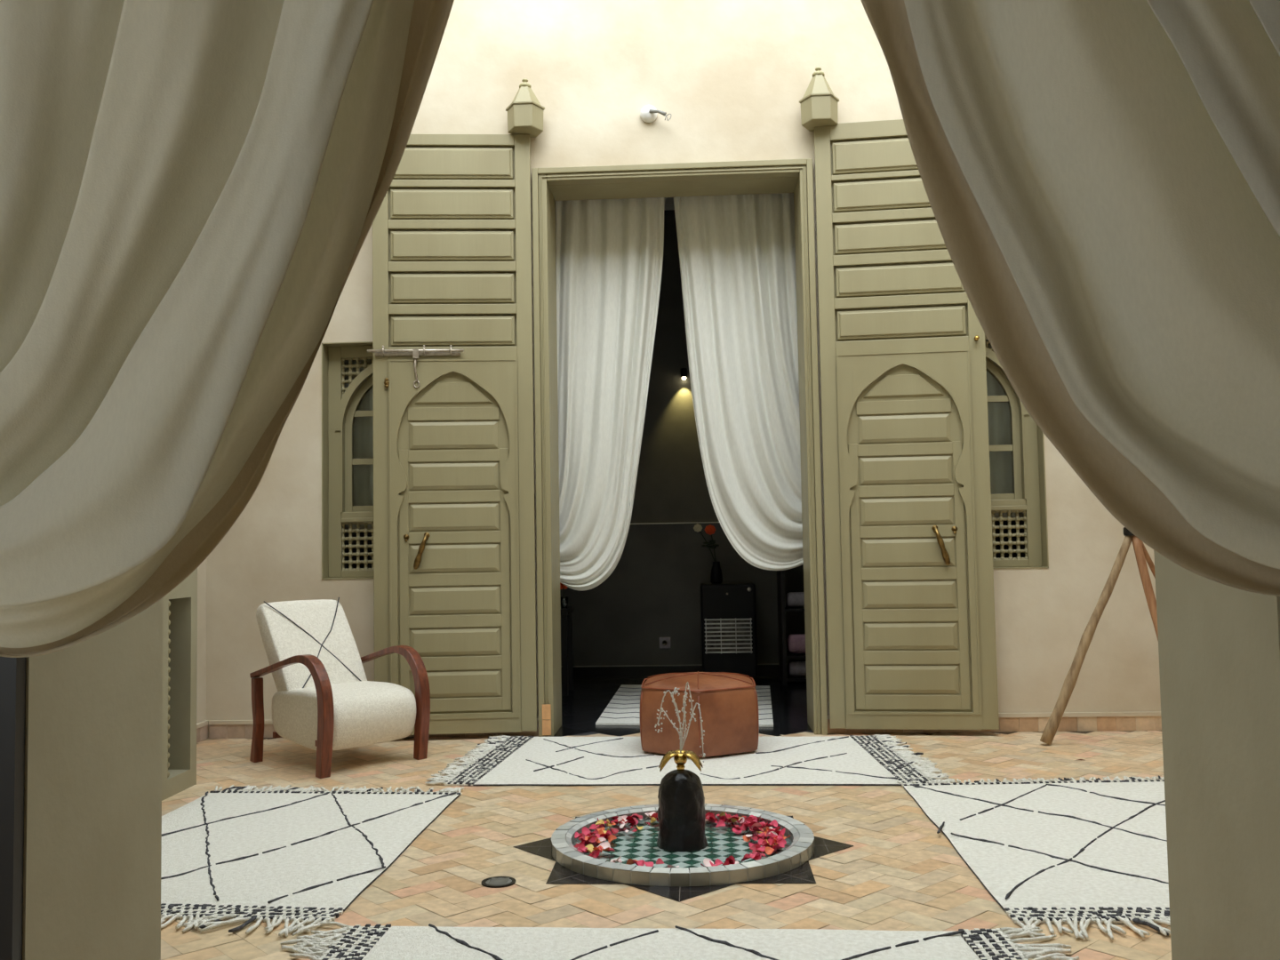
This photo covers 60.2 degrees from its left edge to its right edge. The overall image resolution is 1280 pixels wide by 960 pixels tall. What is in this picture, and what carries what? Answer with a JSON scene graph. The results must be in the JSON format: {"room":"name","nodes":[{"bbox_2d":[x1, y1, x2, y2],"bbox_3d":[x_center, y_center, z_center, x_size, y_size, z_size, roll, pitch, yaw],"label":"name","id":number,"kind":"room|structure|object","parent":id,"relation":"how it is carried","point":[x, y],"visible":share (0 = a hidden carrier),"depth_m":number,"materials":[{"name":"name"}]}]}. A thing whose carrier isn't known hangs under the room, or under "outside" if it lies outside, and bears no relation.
{"room":"traditional dwelling","nodes":[
{"label":"traditional dwelling","id":0,"kind":"room"},
{"bbox_2d":[161,568,197,800],"bbox_3d":[-2.621,-1.507,3.986,0.820,5.850,2.808,-1,-3,3],"label":"window frame","id":1,"kind":"object","parent":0,"point":[183,598],"visible":0.12,"depth_m":5.16,"materials":[{"name":"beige paint"}]},
{"bbox_2d":[167,600,170,777],"bbox_3d":[-2.123,0.937,4.957,0.030,0.792,0.030,0,-3,-20],"label":"strip","id":2,"kind":"object","parent":1,"relation":"attached to","point":[169,620],"visible":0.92,"depth_m":4.95,"materials":[{"name":"green paint"}]},
{"bbox_2d":[196,558,206,723],"bbox_3d":[-2.773,-1.388,6.049,0.300,5.850,1.180,-1,-3,3],"label":"wall","id":3,"kind":"structure","parent":0,"point":[201,676],"depth_m":6.44,"materials":[{"name":"beige paint"}]},
{"bbox_2d":[196,720,209,743],"bbox_3d":[-2.562,1.427,5.887,0.022,0.104,1.170,-1,-3,3],"label":"baseboard","id":4,"kind":"structure","parent":3,"relation":"attached to","point":[202,728],"depth_m":6.39,"materials":[{"name":"ceramic"}]},
{"bbox_2d":[344,531,372,568],"bbox_3d":[-2.292,-0.374,8.191,0.200,4.050,2.555,-1,-3,3],"label":"wall","id":5,"kind":"structure","parent":0,"point":[354,534],"depth_m":8.42,"materials":[{"name":"black"}]},
{"bbox_2d":[22,550,1279,959],"bbox_3d":[0.179,-1.657,2.199,6.600,5.850,0.480,-1,-3,3],"label":"wall","id":6,"kind":"structure","parent":0,"point":[92,853],"depth_m":2.07,"materials":[{"name":"beige paint"}]},
{"bbox_2d":[0,656,26,959],"bbox_3d":[-1.149,-0.222,1.932,0.156,2.900,0.028,-1,-3,3],"label":"door frame","id":7,"kind":"structure","parent":6,"relation":"attached to","point":[12,670],"depth_m":1.88,"materials":[{"name":"black wood"}]},
{"bbox_2d":[160,676,1171,959],"bbox_3d":[0.413,1.437,5.539,6.400,0.061,7.716,-1,-3,3],"label":"floor","id":8,"kind":"structure","parent":0,"point":[898,873],"depth_m":4.03,"materials":[{"name":"tile"}]},
{"bbox_2d":[160,784,463,936],"bbox_3d":[-1.425,1.347,4.106,1.218,0.024,1.951,-1,-3,3],"label":"rug","id":9,"kind":"object","parent":8,"relation":"on","point":[300,857],"visible":0.74,"depth_m":3.99,"materials":[{"name":"white fabric"}]},
{"bbox_2d":[249,597,430,778],"bbox_3d":[-1.595,1.044,5.775,0.799,0.828,0.626,-4,-4,42],"label":"armchair","id":10,"kind":"object","parent":8,"relation":"on","point":[324,701],"visible":1,"depth_m":5.70,"materials":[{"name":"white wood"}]},
{"bbox_2d":[480,876,515,887],"bbox_3d":[-0.461,1.311,3.606,0.112,0.004,0.112,-1,-3,3],"label":"floor drain","id":11,"kind":"object","parent":8,"relation":"on","point":[494,882],"visible":1,"depth_m":3.60,"materials":[{"name":"metal"}]},
{"bbox_2d":[560,606,573,695],"bbox_3d":[-1.027,1.272,8.217,1.040,0.624,0.380,-1,-3,3],"label":"console table","id":12,"kind":"object","parent":8,"relation":"on","point":[566,614],"visible":0.45,"depth_m":8.03,"materials":[{"name":"black wood"}]},
{"bbox_2d":[560,596,567,608],"bbox_3d":[-0.557,0.903,8.123,0.060,0.085,0.060,-1,-3,3],"label":"glass","id":13,"kind":"object","parent":12,"relation":"on","point":[565,597],"visible":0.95,"depth_m":8.11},
{"bbox_2d":[560,582,567,607],"bbox_3d":[-0.561,0.837,8.126,0.086,0.202,0.056,-1,-3,3],"label":"flower","id":14,"kind":"object","parent":13,"relation":"in","point":[562,586],"visible":0.39,"depth_m":8.12,"materials":[{"name":"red plant"}]},
{"bbox_2d":[280,921,1079,959],"bbox_3d":[0.069,1.244,2.747,2.176,0.024,0.851,-1,-3,3],"label":"rug","id":15,"kind":"object","parent":8,"relation":"on","point":[379,941],"visible":1,"depth_m":2.98,"materials":[{"name":"white fabric"}]},
{"bbox_2d":[513,815,853,902],"bbox_3d":[0.152,1.323,3.991,1.135,0.003,1.135,-3,-4,25],"label":"star","id":16,"kind":"object","parent":8,"relation":"on","point":[803,874],"visible":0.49,"depth_m":3.61,"materials":[{"name":"black tile"}]},
{"bbox_2d":[551,803,814,886],"bbox_3d":[0.152,1.299,3.993,0.944,0.046,0.942,-1,-3,3],"label":"fountain basin","id":17,"kind":"object","parent":16,"relation":"on","point":[723,843],"visible":0.79,"depth_m":3.85,"materials":[{"name":"tile"}]},
{"bbox_2d":[654,681,708,851],"bbox_3d":[0.148,1.027,4.008,0.181,0.582,0.184,2,-4,-43],"label":"spout","id":18,"kind":"object","parent":17,"relation":"on","point":[681,810],"visible":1,"depth_m":3.94,"materials":[{"name":"black stone"}]},
{"bbox_3d":[0.152,1.305,3.992,0.798,0.003,0.798,-1,-3,3],"label":"water","id":19,"kind":"object","parent":17,"relation":"in","visible":0},
{"bbox_2d":[574,832,582,838],"bbox_3d":[-0.224,1.289,4.011,0.027,0.016,0.039,0,-3,-17],"label":"rose petal","id":20,"kind":"object","parent":19,"relation":"on","point":[577,835],"visible":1,"depth_m":4.02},
{"bbox_2d":[573,840,584,847],"bbox_3d":[-0.218,1.289,3.914,0.046,0.024,0.038,-1,-3,3],"label":"rose petal","id":21,"kind":"object","parent":19,"relation":"on","point":[583,842],"visible":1,"depth_m":3.92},
{"bbox_2d":[577,843,585,853],"bbox_3d":[-0.206,1.292,3.867,0.032,0.026,0.044,-1,-3,0],"label":"rose petal","id":22,"kind":"object","parent":19,"relation":"on","point":[582,845],"visible":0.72,"depth_m":3.88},
{"bbox_2d":[577,832,585,840],"bbox_3d":[-0.205,1.300,4.024,0.035,0.020,0.041,1,-4,-32],"label":"rose petal","id":23,"kind":"object","parent":19,"relation":"on","point":[580,834],"visible":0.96,"depth_m":4.04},
{"bbox_2d":[582,826,591,835],"bbox_3d":[-0.192,1.295,4.073,0.037,0.025,0.043,2,-5,-44],"label":"rose petal","id":24,"kind":"object","parent":19,"relation":"on","point":[585,830],"visible":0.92,"depth_m":4.08,"materials":[{"name":"plant"}]},
{"bbox_2d":[584,844,593,848],"bbox_3d":[-0.182,1.293,3.879,0.040,0.018,0.047,-2,-3,13],"label":"rose petal","id":25,"kind":"object","parent":19,"relation":"on","point":[588,846],"visible":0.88,"depth_m":3.90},
{"bbox_2d":[588,824,596,830],"bbox_3d":[-0.178,1.296,4.120,0.031,0.018,0.038,-2,-3,18],"label":"rose petal","id":26,"kind":"object","parent":19,"relation":"on","point":[593,826],"visible":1,"depth_m":4.13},
{"bbox_2d":[587,837,598,844],"bbox_3d":[-0.171,1.287,3.940,0.036,0.018,0.044,-4,-4,40],"label":"rose petal","id":27,"kind":"object","parent":19,"relation":"on","point":[592,840],"visible":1,"depth_m":3.95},
{"bbox_2d":[589,851,599,857],"bbox_3d":[-0.160,1.292,3.812,0.031,0.017,0.025,0,-3,-20],"label":"rose petal","id":28,"kind":"object","parent":19,"relation":"on","point":[595,854],"visible":0.98,"depth_m":3.81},
{"bbox_2d":[594,819,604,824],"bbox_3d":[-0.154,1.299,4.190,0.034,0.015,0.039,-2,-4,24],"label":"rose petal","id":29,"kind":"object","parent":19,"relation":"on","point":[600,821],"visible":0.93,"depth_m":4.20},
{"bbox_2d":[597,837,606,844],"bbox_3d":[-0.137,1.293,3.957,0.031,0.020,0.035,0,-3,-17],"label":"rose petal","id":30,"kind":"object","parent":19,"relation":"on","point":[601,839],"visible":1,"depth_m":3.97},
{"bbox_2d":[598,845,609,851],"bbox_3d":[-0.126,1.290,3.857,0.042,0.022,0.036,-4,-5,44],"label":"rose petal","id":31,"kind":"object","parent":19,"relation":"on","point":[607,848],"visible":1,"depth_m":3.85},
{"bbox_2d":[600,841,610,848],"bbox_3d":[-0.125,1.287,3.883,0.040,0.021,0.038,-2,-3,12],"label":"rose petal","id":32,"kind":"object","parent":19,"relation":"on","point":[605,844],"visible":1,"depth_m":3.89,"materials":[{"name":"plant"}]},
{"bbox_2d":[608,834,616,842],"bbox_3d":[-0.097,1.300,4.002,0.030,0.023,0.034,1,-4,-25],"label":"rose petal","id":33,"kind":"object","parent":19,"relation":"on","point":[612,837],"visible":1,"depth_m":4.01,"materials":[{"name":"plant"}]},
{"bbox_2d":[608,826,618,834],"bbox_3d":[-0.101,1.304,4.122,0.038,0.027,0.032,2,-4,-44],"label":"rose petal","id":34,"kind":"object","parent":19,"relation":"on","point":[614,831],"visible":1,"depth_m":4.12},
{"bbox_2d":[621,815,627,823],"bbox_3d":[-0.065,1.308,4.256,0.039,0.025,0.035,-2,-3,18],"label":"rose petal","id":35,"kind":"object","parent":19,"relation":"on","point":[624,817],"visible":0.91,"depth_m":4.26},
{"bbox_2d":[625,816,636,822],"bbox_3d":[-0.033,1.297,4.234,0.040,0.027,0.044,-2,-3,13],"label":"rose petal","id":36,"kind":"object","parent":19,"relation":"on","point":[629,818],"visible":1,"depth_m":4.22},
{"bbox_2d":[626,858,638,864],"bbox_3d":[-0.025,1.280,3.708,0.038,0.029,0.039,-1,-3,7],"label":"rose petal","id":37,"kind":"object","parent":19,"relation":"on","point":[629,861],"visible":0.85,"depth_m":3.69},
{"bbox_2d":[634,860,644,865],"bbox_3d":[-0.002,1.268,3.667,0.034,0.017,0.024,-1,-3,-5],"label":"rose petal","id":38,"kind":"object","parent":19,"relation":"on","point":[641,863],"visible":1,"depth_m":3.67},
{"bbox_2d":[642,860,653,866],"bbox_3d":[0.026,1.270,3.667,0.038,0.027,0.035,0,-3,-20],"label":"petal","id":39,"kind":"object","parent":19,"relation":"on","point":[649,863],"visible":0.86,"depth_m":3.67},
{"bbox_2d":[650,812,657,819],"bbox_3d":[0.060,1.308,4.308,0.038,0.030,0.040,-1,-3,4],"label":"petal","id":40,"kind":"object","parent":19,"relation":"on","point":[655,814],"visible":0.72,"depth_m":4.29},
{"bbox_2d":[656,858,664,863],"bbox_3d":[0.067,1.266,3.667,0.029,0.013,0.034,0,-3,-15],"label":"petal","id":41,"kind":"object","parent":19,"relation":"on","point":[659,860],"visible":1,"depth_m":3.67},
{"bbox_2d":[703,858,713,866],"bbox_3d":[0.229,1.271,3.672,0.036,0.021,0.030,-2,-3,16],"label":"petal","id":42,"kind":"object","parent":19,"relation":"on","point":[706,861],"visible":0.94,"depth_m":3.67,"materials":[{"name":"plant"}]},
{"bbox_2d":[705,813,714,820],"bbox_3d":[0.268,1.296,4.251,0.034,0.024,0.031,1,-4,-37],"label":"petal","id":43,"kind":"object","parent":19,"relation":"on","point":[709,814],"visible":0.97,"depth_m":4.26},
{"bbox_2d":[707,818,717,823],"bbox_3d":[0.279,1.306,4.241,0.034,0.019,0.042,-3,-4,27],"label":"petal","id":44,"kind":"object","parent":19,"relation":"on","point":[709,820],"visible":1,"depth_m":4.23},
{"bbox_2d":[714,858,723,864],"bbox_3d":[0.266,1.271,3.673,0.029,0.016,0.031,1,-4,-34],"label":"petal","id":45,"kind":"object","parent":19,"relation":"on","point":[717,861],"visible":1,"depth_m":3.68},
{"bbox_2d":[715,819,725,827],"bbox_3d":[0.303,1.296,4.162,0.036,0.025,0.038,-2,-3,14],"label":"petal","id":46,"kind":"object","parent":19,"relation":"on","point":[721,823],"visible":1,"depth_m":4.17,"materials":[{"name":"plant"}]},
{"bbox_2d":[719,815,727,820],"bbox_3d":[0.321,1.293,4.234,0.033,0.025,0.046,-2,-3,14],"label":"rose petal","id":47,"kind":"object","parent":19,"relation":"on","point":[722,817],"visible":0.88,"depth_m":4.22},
{"bbox_2d":[721,860,729,865],"bbox_3d":[0.277,1.271,3.656,0.032,0.021,0.034,2,-4,-38],"label":"petal","id":48,"kind":"object","parent":19,"relation":"on","point":[726,862],"visible":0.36,"depth_m":3.67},
{"bbox_2d":[728,856,735,863],"bbox_3d":[0.297,1.271,3.688,0.037,0.024,0.041,-2,-4,25],"label":"petal","id":49,"kind":"object","parent":19,"relation":"on","point":[730,857],"visible":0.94,"depth_m":3.70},
{"bbox_2d":[732,825,743,833],"bbox_3d":[0.362,1.299,4.114,0.041,0.026,0.038,-1,-3,1],"label":"petal","id":50,"kind":"object","parent":19,"relation":"on","point":[735,830],"visible":1,"depth_m":4.11,"materials":[{"name":"plant"}]},
{"bbox_2d":[735,824,746,830],"bbox_3d":[0.377,1.299,4.134,0.037,0.017,0.043,-4,-4,43],"label":"petal","id":51,"kind":"object","parent":19,"relation":"on","point":[744,827],"visible":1,"depth_m":4.14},
{"bbox_2d":[741,853,750,861],"bbox_3d":[0.358,1.278,3.731,0.031,0.021,0.040,-2,-4,24],"label":"petal","id":52,"kind":"object","parent":19,"relation":"on","point":[746,856],"visible":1,"depth_m":3.74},
{"bbox_2d":[741,816,752,823],"bbox_3d":[0.404,1.292,4.175,0.042,0.030,0.042,-2,-3,21],"label":"petal","id":53,"kind":"object","parent":19,"relation":"on","point":[748,819],"visible":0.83,"depth_m":4.19,"materials":[{"name":"plant"}]},
{"bbox_2d":[743,835,751,841],"bbox_3d":[0.391,1.294,4.000,0.037,0.021,0.033,-3,-4,27],"label":"petal","id":54,"kind":"object","parent":19,"relation":"on","point":[745,838],"visible":0.98,"depth_m":4.00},
{"bbox_2d":[746,816,757,823],"bbox_3d":[0.421,1.289,4.185,0.035,0.024,0.043,-4,-4,42],"label":"petal","id":55,"kind":"object","parent":19,"relation":"on","point":[755,818],"visible":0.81,"depth_m":4.19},
{"bbox_2d":[750,835,758,840],"bbox_3d":[0.405,1.282,3.954,0.030,0.012,0.032,-4,-4,38],"label":"petal","id":56,"kind":"object","parent":19,"relation":"on","point":[756,837],"visible":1,"depth_m":3.96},
{"bbox_2d":[749,851,759,858],"bbox_3d":[0.387,1.258,3.716,0.033,0.024,0.047,0,-3,-15],"label":"petal","id":57,"kind":"object","parent":19,"relation":"on","point":[757,854],"visible":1,"depth_m":3.70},
{"bbox_2d":[749,843,760,852],"bbox_3d":[0.398,1.281,3.838,0.045,0.028,0.033,2,-4,-41],"label":"petal","id":58,"kind":"object","parent":19,"relation":"on","point":[754,847],"visible":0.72,"depth_m":3.85,"materials":[{"name":"plant"}]},
{"bbox_2d":[749,853,761,860],"bbox_3d":[0.384,1.264,3.706,0.035,0.019,0.045,-4,-4,43],"label":"petal","id":59,"kind":"object","parent":19,"relation":"on","point":[759,857],"visible":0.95,"depth_m":3.71,"materials":[{"name":"plant"}]},
{"bbox_2d":[751,823,762,827],"bbox_3d":[0.438,1.290,4.125,0.041,0.028,0.035,-2,-3,19],"label":"petal","id":60,"kind":"object","parent":19,"relation":"on","point":[758,825],"visible":0.71,"depth_m":4.11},
{"bbox_2d":[752,826,762,831],"bbox_3d":[0.435,1.283,4.073,0.036,0.021,0.039,-3,-4,28],"label":"petal","id":61,"kind":"object","parent":19,"relation":"on","point":[755,828],"visible":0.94,"depth_m":4.06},
{"bbox_2d":[752,832,764,838],"bbox_3d":[0.429,1.285,3.994,0.049,0.021,0.034,0,-3,-22],"label":"petal","id":62,"kind":"object","parent":19,"relation":"on","point":[762,834],"visible":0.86,"depth_m":4.00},
{"bbox_2d":[757,846,765,850],"bbox_3d":[0.415,1.269,3.808,0.034,0.012,0.028,1,-4,-32],"label":"petal","id":63,"kind":"object","parent":19,"relation":"on","point":[762,848],"visible":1,"depth_m":3.81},
{"bbox_2d":[758,838,769,846],"bbox_3d":[0.435,1.273,3.878,0.041,0.020,0.045,0,-3,-10],"label":"petal","id":64,"kind":"object","parent":19,"relation":"on","point":[760,841],"visible":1,"depth_m":3.89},
{"bbox_2d":[760,838,772,846],"bbox_3d":[0.440,1.274,3.882,0.049,0.025,0.036,2,-4,-41],"label":"petal","id":65,"kind":"object","parent":19,"relation":"on","point":[770,841],"visible":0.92,"depth_m":3.89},
{"bbox_2d":[764,846,774,854],"bbox_3d":[0.449,1.273,3.795,0.034,0.021,0.029,-4,-4,41],"label":"petal","id":66,"kind":"object","parent":19,"relation":"on","point":[768,850],"visible":1,"depth_m":3.80,"materials":[{"name":"plant"}]},
{"bbox_2d":[765,829,775,836],"bbox_3d":[0.470,1.273,3.975,0.037,0.024,0.043,-2,-3,18],"label":"petal","id":67,"kind":"object","parent":19,"relation":"on","point":[770,830],"visible":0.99,"depth_m":3.99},
{"bbox_2d":[766,819,777,826],"bbox_3d":[0.490,1.281,4.116,0.045,0.020,0.047,-2,-4,23],"label":"petal","id":68,"kind":"object","parent":19,"relation":"on","point":[774,822],"visible":1,"depth_m":4.12,"materials":[{"name":"plant"}]},
{"bbox_2d":[770,832,783,838],"bbox_3d":[0.491,1.279,3.960,0.045,0.035,0.029,-2,-3,20],"label":"petal","id":69,"kind":"object","parent":19,"relation":"on","point":[779,836],"visible":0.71,"depth_m":3.97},
{"bbox_2d":[772,842,784,848],"bbox_3d":[0.483,1.272,3.829,0.032,0.025,0.050,-4,-4,44],"label":"petal","id":70,"kind":"object","parent":19,"relation":"on","point":[781,845],"visible":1,"depth_m":3.82,"materials":[{"name":"plant"}]},
{"bbox_2d":[776,838,786,845],"bbox_3d":[0.496,1.273,3.879,0.036,0.024,0.040,-2,-3,12],"label":"petal","id":71,"kind":"object","parent":19,"relation":"on","point":[782,840],"visible":0.82,"depth_m":3.89,"materials":[{"name":"plant"}]},
{"bbox_2d":[779,827,785,835],"bbox_3d":[0.508,1.280,4.030,0.040,0.023,0.040,0,-3,-19],"label":"petal","id":72,"kind":"object","parent":19,"relation":"on","point":[782,831],"visible":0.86,"depth_m":4.03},
{"bbox_2d":[595,684,773,727],"bbox_3d":[0.352,1.509,7.489,1.156,0.016,1.912,-1,-3,3],"label":"rug","id":73,"kind":"object","parent":8,"relation":"on","point":[623,708],"visible":0.26,"depth_m":7.24,"materials":[{"name":"white fabric"}]},
{"bbox_2d":[424,734,955,785],"bbox_3d":[0.260,1.402,5.586,2.425,0.023,1.273,-1,-3,6],"label":"rug","id":74,"kind":"object","parent":8,"relation":"on","point":[876,759],"visible":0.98,"depth_m":5.38,"materials":[{"name":"white fabric"}]},
{"bbox_2d":[639,671,759,757],"bbox_3d":[0.311,1.214,5.833,0.696,0.389,0.616,-3,-4,33],"label":"pouf","id":75,"kind":"object","parent":74,"relation":"on","point":[728,701],"visible":0.95,"depth_m":5.59,"materials":[{"name":"leather"}]},
{"bbox_2d":[700,582,757,681],"bbox_3d":[0.692,1.193,8.635,0.422,0.769,0.396,-1,-3,3],"label":"cabinet","id":76,"kind":"object","parent":8,"relation":"on","point":[728,609],"visible":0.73,"depth_m":8.47,"materials":[{"name":"black metal"}]},
{"bbox_2d":[693,523,722,583],"bbox_3d":[0.533,0.577,8.665,0.224,0.469,0.098,-1,-3,3],"label":"flower vase","id":77,"kind":"object","parent":76,"relation":"on","point":[716,573],"visible":1,"depth_m":8.64,"materials":[{"name":"black ceramic"}]},
{"bbox_2d":[776,569,806,685],"bbox_3d":[1.411,0.912,8.601,0.650,1.300,0.400,-1,-3,3],"label":"open shelf","id":78,"kind":"object","parent":8,"relation":"on","point":[784,654],"visible":0.29,"depth_m":8.42,"materials":[{"name":"black wood"}]},
{"bbox_2d":[785,592,804,607],"bbox_3d":[1.339,0.920,8.524,0.420,0.114,0.116,-1,-3,3],"label":"rolled towel","id":79,"kind":"object","parent":78,"relation":"on","point":[793,599],"visible":0.48,"depth_m":8.49,"materials":[{"name":"fabric"}]},
{"bbox_2d":[786,633,805,653],"bbox_3d":[1.345,1.259,8.505,0.420,0.147,0.149,-1,-3,3],"label":"rolled towel","id":80,"kind":"object","parent":78,"relation":"on","point":[796,644],"visible":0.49,"depth_m":8.45,"materials":[{"name":"fabric"}]},
{"bbox_2d":[787,661,806,676],"bbox_3d":[1.348,1.450,8.494,0.420,0.113,0.115,-1,-3,3],"label":"rolled towel","id":81,"kind":"object","parent":78,"relation":"on","point":[795,668],"visible":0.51,"depth_m":8.46,"materials":[{"name":"fabric"}]},
{"bbox_2d":[896,775,1170,939],"bbox_3d":[1.741,1.285,3.968,1.354,0.023,2.042,-1,-3,3],"label":"rug","id":82,"kind":"object","parent":8,"relation":"on","point":[1071,852],"visible":0.78,"depth_m":3.88,"materials":[{"name":"white fabric"}]},
{"bbox_2d":[1040,527,1158,744],"bbox_3d":[2.718,0.682,5.814,1.205,1.406,0.388,0,-3,-12],"label":"tripod","id":83,"kind":"object","parent":8,"relation":"on","point":[1141,555],"visible":0.48,"depth_m":5.82,"materials":[{"name":"orange wood"}]},
{"bbox_2d":[664,197,674,210],"bbox_3d":[0.369,-2.435,8.167,5.600,0.230,2.555,-1,-3,3],"label":"ceiling","id":84,"kind":"structure","parent":0,"point":[668,204],"depth_m":9.07,"materials":[{"name":"grey paint"}]},
{"bbox_2d":[205,0,1160,738],"bbox_3d":[0.412,-1.409,6.651,6.600,5.850,0.350,-1,-3,3],"label":"wall","id":85,"kind":"structure","parent":0,"point":[732,76],"depth_m":6.51,"materials":[{"name":"beige paint"}]},
{"bbox_2d":[321,341,373,579],"bbox_3d":[-1.393,-0.119,6.596,0.960,1.400,0.204,-1,-3,3],"label":"window","id":86,"kind":"structure","parent":85,"relation":"in","point":[340,407],"depth_m":6.61,"materials":[{"name":"green paint"}]},
{"bbox_2d":[344,359,373,529],"bbox_3d":[-1.389,-0.238,6.715,0.920,1.080,0.047,-1,-3,3],"label":"window curtain","id":87,"kind":"object","parent":86,"relation":"hanging from","point":[363,426],"visible":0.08,"depth_m":6.72,"materials":[{"name":"white fabric"}]},
{"bbox_2d":[208,717,538,738],"bbox_3d":[-1.546,1.439,6.407,1.940,0.104,0.022,-1,-3,3],"label":"baseboard","id":88,"kind":"structure","parent":85,"relation":"attached to","point":[219,729],"depth_m":6.44,"materials":[{"name":"ceramic"}]},
{"bbox_2d":[505,78,544,137],"bbox_3d":[-0.674,-2.198,6.491,0.233,0.320,0.202,-1,-3,3],"label":"cap","id":89,"kind":"object","parent":85,"relation":"attached to","point":[525,112],"visible":0.96,"depth_m":6.42,"materials":[{"name":"green paint"}]},
{"bbox_2d":[640,104,671,122],"bbox_3d":[0.095,-2.152,6.495,0.203,0.126,0.075,-2,-4,24],"label":"wall lamp","id":90,"kind":"object","parent":85,"relation":"attached to","point":[648,114],"visible":1,"depth_m":6.49,"materials":[{"name":"white plastic"}]},
{"bbox_2d":[531,158,827,736],"bbox_3d":[0.222,-0.189,6.561,1.640,3.310,0.413,-1,-3,3],"label":"door frame","id":91,"kind":"structure","parent":85,"relation":"in","point":[550,185],"depth_m":6.45,"materials":[{"name":"green paint"}]},
{"bbox_2d":[367,134,536,735],"bbox_3d":[-1.090,-0.293,6.391,0.947,3.474,0.118,-1,-3,-5],"label":"door","id":92,"kind":"structure","parent":91,"relation":"attached to","point":[454,582],"depth_m":6.38,"materials":[{"name":"green paint"}]},
{"bbox_2d":[814,119,999,729],"bbox_3d":[1.524,-0.342,6.260,0.975,3.467,0.104,-1,-3,8],"label":"door","id":93,"kind":"structure","parent":91,"relation":"attached to","point":[910,595],"depth_m":6.25,"materials":[{"name":"green paint"}]},
{"bbox_2d":[799,66,839,130],"bbox_3d":[1.037,-2.222,6.403,0.233,0.342,0.202,-1,-3,3],"label":"cap","id":94,"kind":"object","parent":85,"relation":"attached to","point":[819,103],"visible":0.97,"depth_m":6.34,"materials":[{"name":"green paint"}]},
{"bbox_2d":[827,711,1161,733],"bbox_3d":[2.238,1.362,6.214,2.360,0.104,0.022,-1,-3,3],"label":"baseboard","id":95,"kind":"structure","parent":85,"relation":"attached to","point":[1070,721],"depth_m":6.20,"materials":[{"name":"ceramic"}]},
{"bbox_2d":[984,334,1048,568],"bbox_3d":[1.833,-0.184,6.431,0.960,1.400,0.204,-1,-3,3],"label":"window","id":96,"kind":"structure","parent":85,"relation":"in","point":[1028,497],"depth_m":6.40,"materials":[{"name":"green paint"}]},
{"bbox_2d":[986,343,1023,517],"bbox_3d":[1.836,-0.303,6.550,0.920,1.080,0.047,-1,-3,3],"label":"window curtain","id":97,"kind":"object","parent":96,"relation":"hanging from","point":[998,413],"visible":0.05,"depth_m":6.53,"materials":[{"name":"white fabric"}]},
{"bbox_3d":[0.219,-1.874,6.973,2.000,0.024,0.024,-1,-3,3],"label":"curtain rod","id":98,"kind":"object","parent":85,"relation":"attached to","visible":0},
{"bbox_2d":[555,197,664,590],"bbox_3d":[-0.221,-0.607,6.891,0.796,2.581,0.078,-1,-3,2],"label":"door curtain","id":99,"kind":"object","parent":98,"relation":"hanging from","point":[609,252],"visible":0.78,"depth_m":6.90,"materials":[{"name":"white fabric"}]},
{"bbox_2d":[673,192,803,570],"bbox_3d":[0.671,-0.664,6.851,0.898,2.452,0.080,-1,-3,3],"label":"door curtain","id":100,"kind":"object","parent":98,"relation":"hanging from","point":[737,252],"visible":0.8,"depth_m":6.86,"materials":[{"name":"white fabric"}]},
{"bbox_2d":[560,209,1019,665],"bbox_3d":[0.464,-0.399,9.222,5.200,3.980,0.216,-1,-3,3],"label":"wall","id":101,"kind":"structure","parent":0,"point":[652,592],"depth_m":9.08,"materials":[{"name":"grey paint"}]},
{"bbox_2d":[659,637,670,647],"bbox_3d":[0.203,1.329,9.029,0.090,0.090,0.012,-1,-3,3],"label":"wall socket","id":102,"kind":"object","parent":101,"relation":"attached to","point":[664,642],"visible":1,"depth_m":9.03,"materials":[{"name":"grey plastic"}]},
{"bbox_2d":[560,663,788,678],"bbox_3d":[0.492,1.553,8.998,5.200,0.098,0.017,-1,-3,3],"label":"baseboard","id":103,"kind":"structure","parent":101,"relation":"attached to","point":[763,669],"depth_m":9.02,"materials":[{"name":"black wood"}]},
{"bbox_2d":[680,368,687,379],"bbox_3d":[0.362,-0.869,9.112,0.056,0.096,0.097,-1,-3,3],"label":"wall spotlight","id":104,"kind":"object","parent":101,"relation":"attached to","point":[684,371],"visible":1,"depth_m":9.07,"materials":[{"name":"black metal"}]},
{"bbox_2d":[1019,520,1024,557],"bbox_3d":[3.099,-0.483,7.916,0.200,4.050,2.555,-1,-3,3],"label":"wall","id":105,"kind":"structure","parent":0,"point":[1021,522],"depth_m":8.87,"materials":[{"name":"black"}]},
{"bbox_3d":[0.060,-1.572,1.792,3.000,0.032,0.335,-1,-3,3],"label":"curtain rod","id":106,"kind":"object","parent":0,"visible":0},
{"bbox_2d":[0,0,454,657],"bbox_3d":[-0.730,-0.687,1.632,1.142,1.891,0.414,-2,-3,15],"label":"curtain","id":107,"kind":"object","parent":106,"relation":"hanging from","point":[192,192],"visible":1,"depth_m":1.53,"materials":[{"name":"fabric"}]},
{"bbox_2d":[860,0,1279,596],"bbox_3d":[0.721,-0.727,1.549,1.044,1.794,0.414,0,-3,-12],"label":"curtain","id":108,"kind":"object","parent":106,"relation":"hanging from","point":[1100,179],"visible":1,"depth_m":1.50,"materials":[{"name":"fabric"}]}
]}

